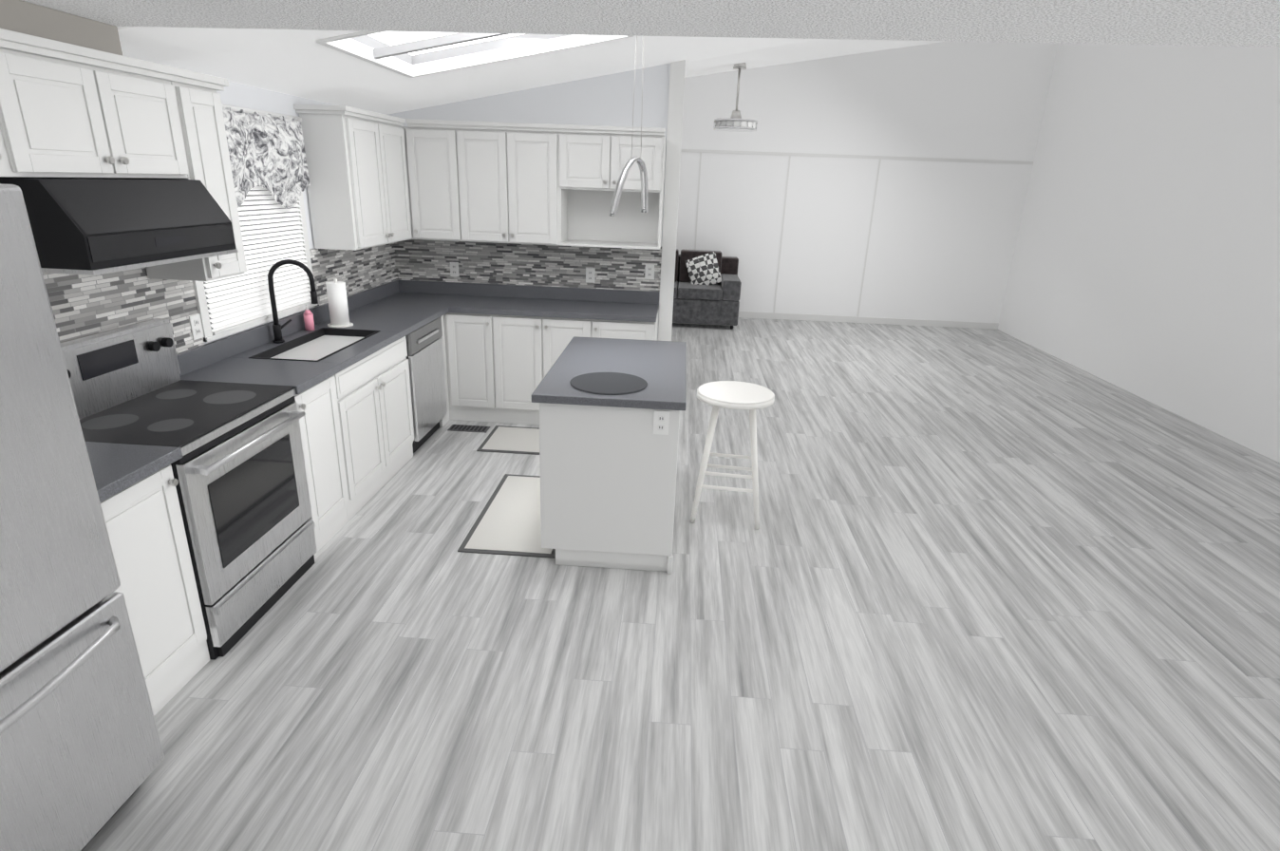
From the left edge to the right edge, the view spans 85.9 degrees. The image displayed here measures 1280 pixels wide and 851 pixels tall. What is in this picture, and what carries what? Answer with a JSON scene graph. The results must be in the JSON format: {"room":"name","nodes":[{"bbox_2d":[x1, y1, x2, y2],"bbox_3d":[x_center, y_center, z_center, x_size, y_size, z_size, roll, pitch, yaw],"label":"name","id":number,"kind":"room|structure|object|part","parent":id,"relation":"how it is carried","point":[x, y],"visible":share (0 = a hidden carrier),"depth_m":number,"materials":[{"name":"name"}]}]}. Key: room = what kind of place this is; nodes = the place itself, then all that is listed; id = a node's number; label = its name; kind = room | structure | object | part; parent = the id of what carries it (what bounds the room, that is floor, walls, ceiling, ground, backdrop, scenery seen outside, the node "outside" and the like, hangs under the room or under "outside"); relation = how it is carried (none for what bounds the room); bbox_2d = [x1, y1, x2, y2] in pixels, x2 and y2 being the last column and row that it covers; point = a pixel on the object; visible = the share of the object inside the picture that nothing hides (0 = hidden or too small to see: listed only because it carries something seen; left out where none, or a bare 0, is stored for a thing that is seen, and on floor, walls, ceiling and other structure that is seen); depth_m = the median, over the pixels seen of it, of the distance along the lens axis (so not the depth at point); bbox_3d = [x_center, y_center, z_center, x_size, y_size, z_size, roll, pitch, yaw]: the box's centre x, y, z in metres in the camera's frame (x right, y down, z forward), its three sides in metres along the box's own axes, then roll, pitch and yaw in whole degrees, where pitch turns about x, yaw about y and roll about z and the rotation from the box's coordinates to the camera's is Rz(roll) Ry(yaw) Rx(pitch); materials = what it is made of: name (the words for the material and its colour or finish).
{"room":"kitchen","nodes":[
{"label":"kitchen","id":0,"kind":"room"},
{"bbox_2d":[0,47,396,354],"bbox_3d":[-2.216,-0.576,3.314,0.109,2.420,5.130,3,20,3],"label":"wall","id":1,"kind":"structure","parent":0,"point":[84,305],"depth_m":3.21,"materials":[{"name":"tile"}]},
{"bbox_2d":[0,102,22,176],"bbox_3d":[-2.069,-0.871,1.827,0.289,0.384,0.455,3,20,3],"label":"upper cabinet","id":2,"kind":"object","parent":1,"relation":"attached to","point":[9,165],"depth_m":2.09,"materials":[{"name":"white wood"}]},
{"bbox_2d":[0,34,136,177],"bbox_3d":[-2.040,-1.025,2.261,0.289,0.384,0.469,3,20,3],"label":"upper cabinet","id":3,"kind":"object","parent":1,"relation":"attached to","point":[65,119],"depth_m":2.26,"materials":[{"name":"white wood"}]},
{"bbox_2d":[0,176,238,275],"bbox_3d":[-1.967,-0.766,2.562,0.434,0.290,0.766,3,20,3],"label":"range hood","id":4,"kind":"object","parent":1,"relation":"attached to","point":[91,226],"visible":0.94,"depth_m":2.38,"materials":[{"name":"black metal"}]},
{"bbox_2d":[113,56,197,180],"bbox_3d":[-2.018,-1.141,2.589,0.289,0.384,0.467,3,20,3],"label":"upper cabinet","id":5,"kind":"object","parent":1,"relation":"attached to","point":[157,123],"depth_m":2.66,"materials":[{"name":"white wood"}]},
{"bbox_2d":[145,72,246,281],"bbox_3d":[-2.001,-1.066,3.015,0.289,0.810,0.281,3,20,3],"label":"upper cabinet","id":6,"kind":"object","parent":1,"relation":"attached to","point":[204,111],"depth_m":3.00,"materials":[{"name":"white wood"}]},
{"bbox_2d":[188,313,204,339],"bbox_3d":[-2.160,-0.480,3.350,0.010,0.116,0.072,3,20,3],"label":"electrical outlet","id":7,"kind":"object","parent":1,"relation":"attached to","point":[195,320],"visible":1,"depth_m":3.34,"materials":[{"name":"white plastic"}]},
{"bbox_2d":[192,185,317,341],"bbox_3d":[-2.106,-1.092,3.741,0.030,1.057,1.080,3,20,3],"label":"window","id":8,"kind":"structure","parent":1,"relation":"in","point":[200,292],"depth_m":3.81,"materials":[{"name":"white plastic"}]},
{"bbox_2d":[203,186,311,335],"bbox_3d":[-2.100,-1.077,3.746,0.028,0.978,0.964,3,20,3],"label":"window blind","id":9,"kind":"object","parent":8,"relation":"attached to","point":[252,316],"visible":0.38,"depth_m":3.82,"materials":[{"name":"white plastic"}]},
{"bbox_2d":[221,103,310,208],"bbox_3d":[-2.027,-1.409,3.655,0.105,0.512,1.110,3,20,3],"label":"valance curtain","id":10,"kind":"object","parent":8,"relation":"attached to","point":[267,151],"visible":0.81,"depth_m":3.75,"materials":[{"name":"fabric"}]},
{"bbox_2d":[176,279,400,376],"bbox_3d":[-2.127,-0.492,3.817,0.022,0.099,4.006,3,20,3],"label":"backsplash","id":11,"kind":"structure","parent":1,"relation":"attached to","point":[191,360],"depth_m":3.80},
{"bbox_2d":[293,106,387,250],"bbox_3d":[-1.902,-1.588,4.489,0.289,0.810,0.526,3,20,3],"label":"upper cabinet","id":12,"kind":"object","parent":1,"relation":"attached to","point":[346,200],"depth_m":4.29,"materials":[{"name":"white wood"}]},
{"bbox_2d":[376,113,417,244],"bbox_3d":[-1.844,-1.718,4.860,0.354,0.810,0.507,3,20,3],"label":"upper cabinet","id":13,"kind":"object","parent":1,"relation":"attached to","point":[390,179],"depth_m":4.90,"materials":[{"name":"white wood"}]},
{"bbox_2d":[383,63,670,340],"bbox_3d":[-0.964,-1.482,5.577,2.290,2.696,0.109,3,20,3],"label":"wall","id":14,"kind":"structure","parent":0,"point":[606,100],"depth_m":5.50,"materials":[{"name":"tile"}]},
{"bbox_2d":[410,121,470,241],"bbox_3d":[-1.499,-1.831,5.212,0.458,0.810,0.407,3,20,3],"label":"upper cabinet","id":15,"kind":"object","parent":14,"relation":"attached to","point":[440,153],"depth_m":5.07,"materials":[{"name":"white wood"}]},
{"bbox_2d":[450,262,459,276],"bbox_3d":[-1.519,-1.278,5.624,0.072,0.116,0.010,3,20,3],"label":"electrical outlet","id":16,"kind":"object","parent":14,"relation":"attached to","point":[454,269],"visible":1,"depth_m":5.62,"materials":[{"name":"white plastic"}]},
{"bbox_2d":[463,121,520,244],"bbox_3d":[-1.146,-1.821,5.223,0.487,0.810,0.348,3,20,3],"label":"upper cabinet","id":17,"kind":"object","parent":14,"relation":"attached to","point":[491,154],"depth_m":5.05,"materials":[{"name":"white wood"}]},
{"bbox_2d":[400,280,658,305],"bbox_3d":[-0.918,-1.095,5.639,2.150,0.099,0.022,3,20,3],"label":"backsplash","id":18,"kind":"structure","parent":14,"relation":"attached to","point":[498,291],"depth_m":5.63,"materials":[{"name":"grey stone"}]},
{"bbox_2d":[516,125,569,245],"bbox_3d":[-0.797,-1.802,5.206,0.452,0.810,0.348,3,20,3],"label":"upper cabinet","id":19,"kind":"object","parent":14,"relation":"attached to","point":[542,205],"depth_m":5.05,"materials":[{"name":"white wood"}]},
{"bbox_2d":[585,267,595,282],"bbox_3d":[-0.402,-1.216,5.571,0.072,0.116,0.010,3,20,3],"label":"electrical outlet","id":20,"kind":"object","parent":14,"relation":"attached to","point":[590,274],"visible":1,"depth_m":5.57,"materials":[{"name":"white plastic"}]},
{"bbox_2d":[562,125,622,193],"bbox_3d":[-0.363,-1.969,5.118,0.443,0.404,0.348,3,20,3],"label":"upper cabinet","id":21,"kind":"object","parent":14,"relation":"attached to","point":[590,158],"depth_m":4.95,"materials":[{"name":"white wood"}]},
{"bbox_2d":[619,129,666,193],"bbox_3d":[-0.040,-1.951,5.102,0.445,0.404,0.348,3,20,3],"label":"upper cabinet","id":22,"kind":"object","parent":14,"relation":"attached to","point":[652,152],"depth_m":4.93,"materials":[{"name":"white wood"}]},
{"bbox_2d":[644,263,654,279],"bbox_3d":[0.078,-1.237,5.531,0.072,0.116,0.010,3,20,3],"label":"electrical outlet","id":23,"kind":"object","parent":14,"relation":"attached to","point":[649,272],"visible":1,"depth_m":5.53,"materials":[{"name":"white plastic"}]},
{"bbox_2d":[21,0,1279,114],"bbox_3d":[0.429,-1.242,0.311,8.600,1.399,10.000,3,20,3],"label":"ceiling","id":24,"kind":"structure","parent":0,"point":[1231,23],"depth_m":2.25,"materials":[{"name":"white paint"}]},
{"bbox_2d":[368,31,524,55],"bbox_3d":[-0.729,-2.058,3.438,1.260,0.239,1.040,3,20,3],"label":"window","id":25,"kind":"structure","parent":24,"relation":"attached to","point":[390,38],"depth_m":3.64,"materials":[{"name":"white glass"}]},
{"bbox_2d":[608,36,648,216],"bbox_3d":[-0.041,-1.524,3.325,0.192,0.984,0.161,3,20,3],"label":"pendant lamp","id":26,"kind":"object","parent":24,"relation":"hanging from","point":[621,182],"visible":0.85,"depth_m":3.42,"materials":[{"name":"silver metal"}]},
{"bbox_2d":[658,59,685,340],"bbox_3d":[0.233,-1.422,5.506,0.110,2.717,0.130,3,20,3],"label":"wall","id":27,"kind":"structure","parent":0,"point":[677,72],"depth_m":5.31,"materials":[{"name":"white paint"}]},
{"bbox_2d":[81,317,1279,850],"bbox_3d":[0.468,0.806,3.479,8.600,0.100,14.600,3,20,3],"label":"floor","id":28,"kind":"structure","parent":0,"point":[972,589],"depth_m":2.91,"materials":[{"name":"grey wood"}]},
{"bbox_2d":[0,183,164,850],"bbox_3d":[-1.823,0.412,1.509,0.836,1.800,0.841,3,20,3],"label":"fridge","id":29,"kind":"object","parent":28,"relation":"on","point":[82,756],"visible":1,"depth_m":1.71,"materials":[{"name":"grey metal"}]},
{"bbox_3d":[-1.438,0.177,1.400,0.084,1.056,0.738,3,20,3],"label":"handle","id":30,"kind":"part","parent":29,"relation":"part of","materials":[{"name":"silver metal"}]},
{"bbox_2d":[100,457,210,715],"bbox_3d":[-1.977,0.597,2.350,0.582,0.875,0.540,3,20,3],"label":"base cabinet","id":31,"kind":"object","parent":28,"relation":"on","point":[144,523],"depth_m":2.41,"materials":[{"name":"white wood"}]},
{"bbox_2d":[85,441,182,503],"bbox_3d":[-1.946,0.167,2.196,0.612,0.040,0.540,3,20,3],"label":"countertop","id":32,"kind":"structure","parent":31,"relation":"on","point":[115,467],"depth_m":2.30,"materials":[{"name":"grey stone"}]},
{"bbox_2d":[59,318,317,659],"bbox_3d":[-1.886,0.229,2.909,0.654,1.200,0.764,3,20,3],"label":"range","id":33,"kind":"object","parent":28,"relation":"on","point":[238,469],"visible":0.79,"depth_m":2.81,"materials":[{"name":"silver metal"}]},
{"bbox_2d":[294,370,358,555],"bbox_3d":[-1.896,0.171,3.552,0.582,0.875,0.480,3,20,3],"label":"base cabinet","id":34,"kind":"object","parent":28,"relation":"on","point":[329,450],"depth_m":3.56,"materials":[{"name":"white wood"}]},
{"bbox_2d":[263,332,414,509],"bbox_3d":[-1.856,-0.039,4.145,0.582,0.875,1.041,3,20,3],"label":"base cabinet","id":35,"kind":"object","parent":28,"relation":"on","point":[379,393],"depth_m":4.13,"materials":[{"name":"white wood"}]},
{"bbox_2d":[180,301,450,396],"bbox_3d":[-1.812,-0.532,4.172,0.612,0.040,2.125,3,20,3],"label":"countertop","id":36,"kind":"structure","parent":35,"relation":"on","point":[384,323],"depth_m":3.74,"materials":[{"name":"grey stone"}]},
{"bbox_2d":[267,259,318,343],"bbox_3d":[-1.962,-0.701,3.878,0.237,0.463,0.136,3,20,3],"label":"faucet","id":37,"kind":"object","parent":36,"relation":"on","point":[277,327],"visible":1,"depth_m":3.86,"materials":[{"name":"black metal"}]},
{"bbox_2d":[302,304,314,330],"bbox_3d":[-2.035,-0.664,4.222,0.056,0.157,0.054,3,20,3],"label":"soap bottle","id":38,"kind":"object","parent":36,"relation":"on","point":[308,314],"visible":1,"depth_m":4.21,"materials":[{"name":"pink plastic"}]},
{"bbox_2d":[325,278,353,328],"bbox_3d":[-1.909,-0.778,4.343,0.150,0.299,0.150,3,20,3],"label":"paper towel","id":39,"kind":"object","parent":36,"relation":"on","point":[337,300],"visible":1,"depth_m":4.31,"materials":[{"name":"white paper"}]},
{"bbox_2d":[405,316,447,453],"bbox_3d":[-1.779,-0.308,4.921,0.597,0.868,0.600,3,20,3],"label":"dishwasher","id":40,"kind":"object","parent":28,"relation":"on","point":[424,349],"visible":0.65,"depth_m":4.83,"materials":[{"name":"grey metal"}]},
{"bbox_2d":[415,313,461,423],"bbox_3d":[-1.727,-0.554,5.603,0.642,0.875,0.553,3,20,3],"label":"base cabinet","id":41,"kind":"object","parent":28,"relation":"on","point":[449,341],"depth_m":5.33,"materials":[{"name":"white wood"}]},
{"bbox_2d":[447,424,489,432],"bbox_3d":[-1.325,0.022,5.326,0.300,0.008,0.130,3,20,3],"label":"floor vent","id":42,"kind":"object","parent":28,"relation":"in","point":[468,428],"visible":1,"depth_m":5.31,"materials":[{"name":"grey metal"}]},
{"bbox_2d":[453,313,503,422],"bbox_3d":[-1.257,-0.528,5.580,0.412,0.875,0.553,3,20,3],"label":"base cabinet","id":43,"kind":"object","parent":28,"relation":"on","point":[480,335],"depth_m":5.31,"materials":[{"name":"white wood"}]},
{"bbox_2d":[457,473,555,558],"bbox_3d":[-0.664,0.503,4.043,0.515,0.010,1.000,3,20,3],"label":"area rug","id":44,"kind":"object","parent":28,"relation":"on","point":[507,522],"visible":0.71,"depth_m":3.88,"materials":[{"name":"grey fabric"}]},
{"bbox_2d":[476,425,539,454],"bbox_3d":[-0.583,0.122,5.120,1.130,0.010,0.530,3,20,3],"label":"rug","id":45,"kind":"object","parent":28,"relation":"on","point":[515,440],"visible":0.36,"depth_m":5.09,"materials":[{"name":"beige fabric"}]},
{"bbox_2d":[499,313,602,424],"bbox_3d":[-0.736,-0.499,5.555,0.877,0.875,0.553,3,20,3],"label":"base cabinet","id":46,"kind":"object","parent":28,"relation":"on","point":[505,346],"depth_m":5.25,"materials":[{"name":"white wood"}]},
{"bbox_2d":[377,290,658,320],"bbox_3d":[-0.949,-0.939,5.403,2.172,0.040,0.573,3,20,3],"label":"countertop","id":47,"kind":"structure","parent":46,"relation":"on","point":[458,303],"depth_m":5.29,"materials":[{"name":"grey stone"}]},
{"bbox_2d":[539,404,679,574],"bbox_3d":[-0.117,0.117,3.896,0.664,0.876,1.214,3,20,3],"label":"kitchen island","id":48,"kind":"object","parent":28,"relation":"on","point":[608,460],"depth_m":3.32,"materials":[{"name":"white wood"}]},
{"bbox_2d":[531,336,686,412],"bbox_3d":[-0.106,-0.316,3.747,0.714,0.040,1.264,3,20,3],"label":"island countertop","id":49,"kind":"structure","parent":48,"relation":"on","point":[595,372],"depth_m":3.50,"materials":[{"name":"grey stone"}]},
{"bbox_2d":[653,410,669,434],"bbox_3d":[0.099,-0.013,3.189,0.072,0.116,0.010,3,20,3],"label":"outlet","id":50,"kind":"object","parent":48,"relation":"attached to","point":[661,420],"visible":1,"depth_m":3.19,"materials":[{"name":"white plastic"}]},
{"bbox_2d":[602,317,658,340],"bbox_3d":[-0.151,-0.466,5.527,0.540,0.875,0.553,3,20,3],"label":"base cabinet","id":51,"kind":"object","parent":28,"relation":"on","point":[618,329],"depth_m":5.15,"materials":[{"name":"white wood"}]},
{"bbox_2d":[672,248,741,329],"bbox_3d":[0.461,-1.940,9.560,1.800,0.986,0.970,3,20,3],"label":"sofa","id":52,"kind":"object","parent":28,"relation":"on","point":[707,284],"visible":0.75,"depth_m":9.24,"materials":[{"name":"black fabric"}]},
{"bbox_2d":[684,250,722,290],"bbox_3d":[0.876,-2.119,9.431,0.522,0.531,0.140,3,20,3],"label":"pillow","id":53,"kind":"object","parent":52,"relation":"on","point":[701,268],"depth_m":9.41,"materials":[{"name":"fabric"}]},
{"bbox_2d":[689,380,774,529],"bbox_3d":[0.530,0.162,4.022,0.440,0.758,0.440,3,20,3],"label":"stool","id":54,"kind":"object","parent":28,"relation":"on","point":[752,398],"visible":1,"depth_m":3.88,"materials":[{"name":"white wood"}]},
{"bbox_2d":[684,38,943,77],"bbox_3d":[0.894,-3.674,7.178,8.600,1.941,4.600,3,20,3],"label":"ceiling","id":55,"kind":"structure","parent":0,"point":[809,49],"depth_m":7.15,"materials":[{"name":"white paint"}]},
{"bbox_2d":[713,62,757,131],"bbox_3d":[1.065,-3.584,7.497,0.480,0.670,0.480,3,20,3],"label":"pendant lamp","id":56,"kind":"object","parent":55,"relation":"hanging from","point":[735,122],"visible":0.98,"depth_m":7.43,"materials":[{"name":"silver metal"}]},
{"bbox_2d":[676,41,1057,329],"bbox_3d":[1.006,-3.630,9.572,8.600,4.200,0.112,3,20,3],"label":"wall","id":57,"kind":"structure","parent":0,"point":[888,186],"depth_m":9.48,"materials":[{"name":"white paint"}]},
{"bbox_2d":[997,43,1279,463],"bbox_3d":[4.884,-0.977,2.548,0.100,4.200,14.600,3,20,3],"label":"wall","id":58,"kind":"structure","parent":0,"point":[1145,263],"depth_m":6.67,"materials":[{"name":"white paint"}]}
]}

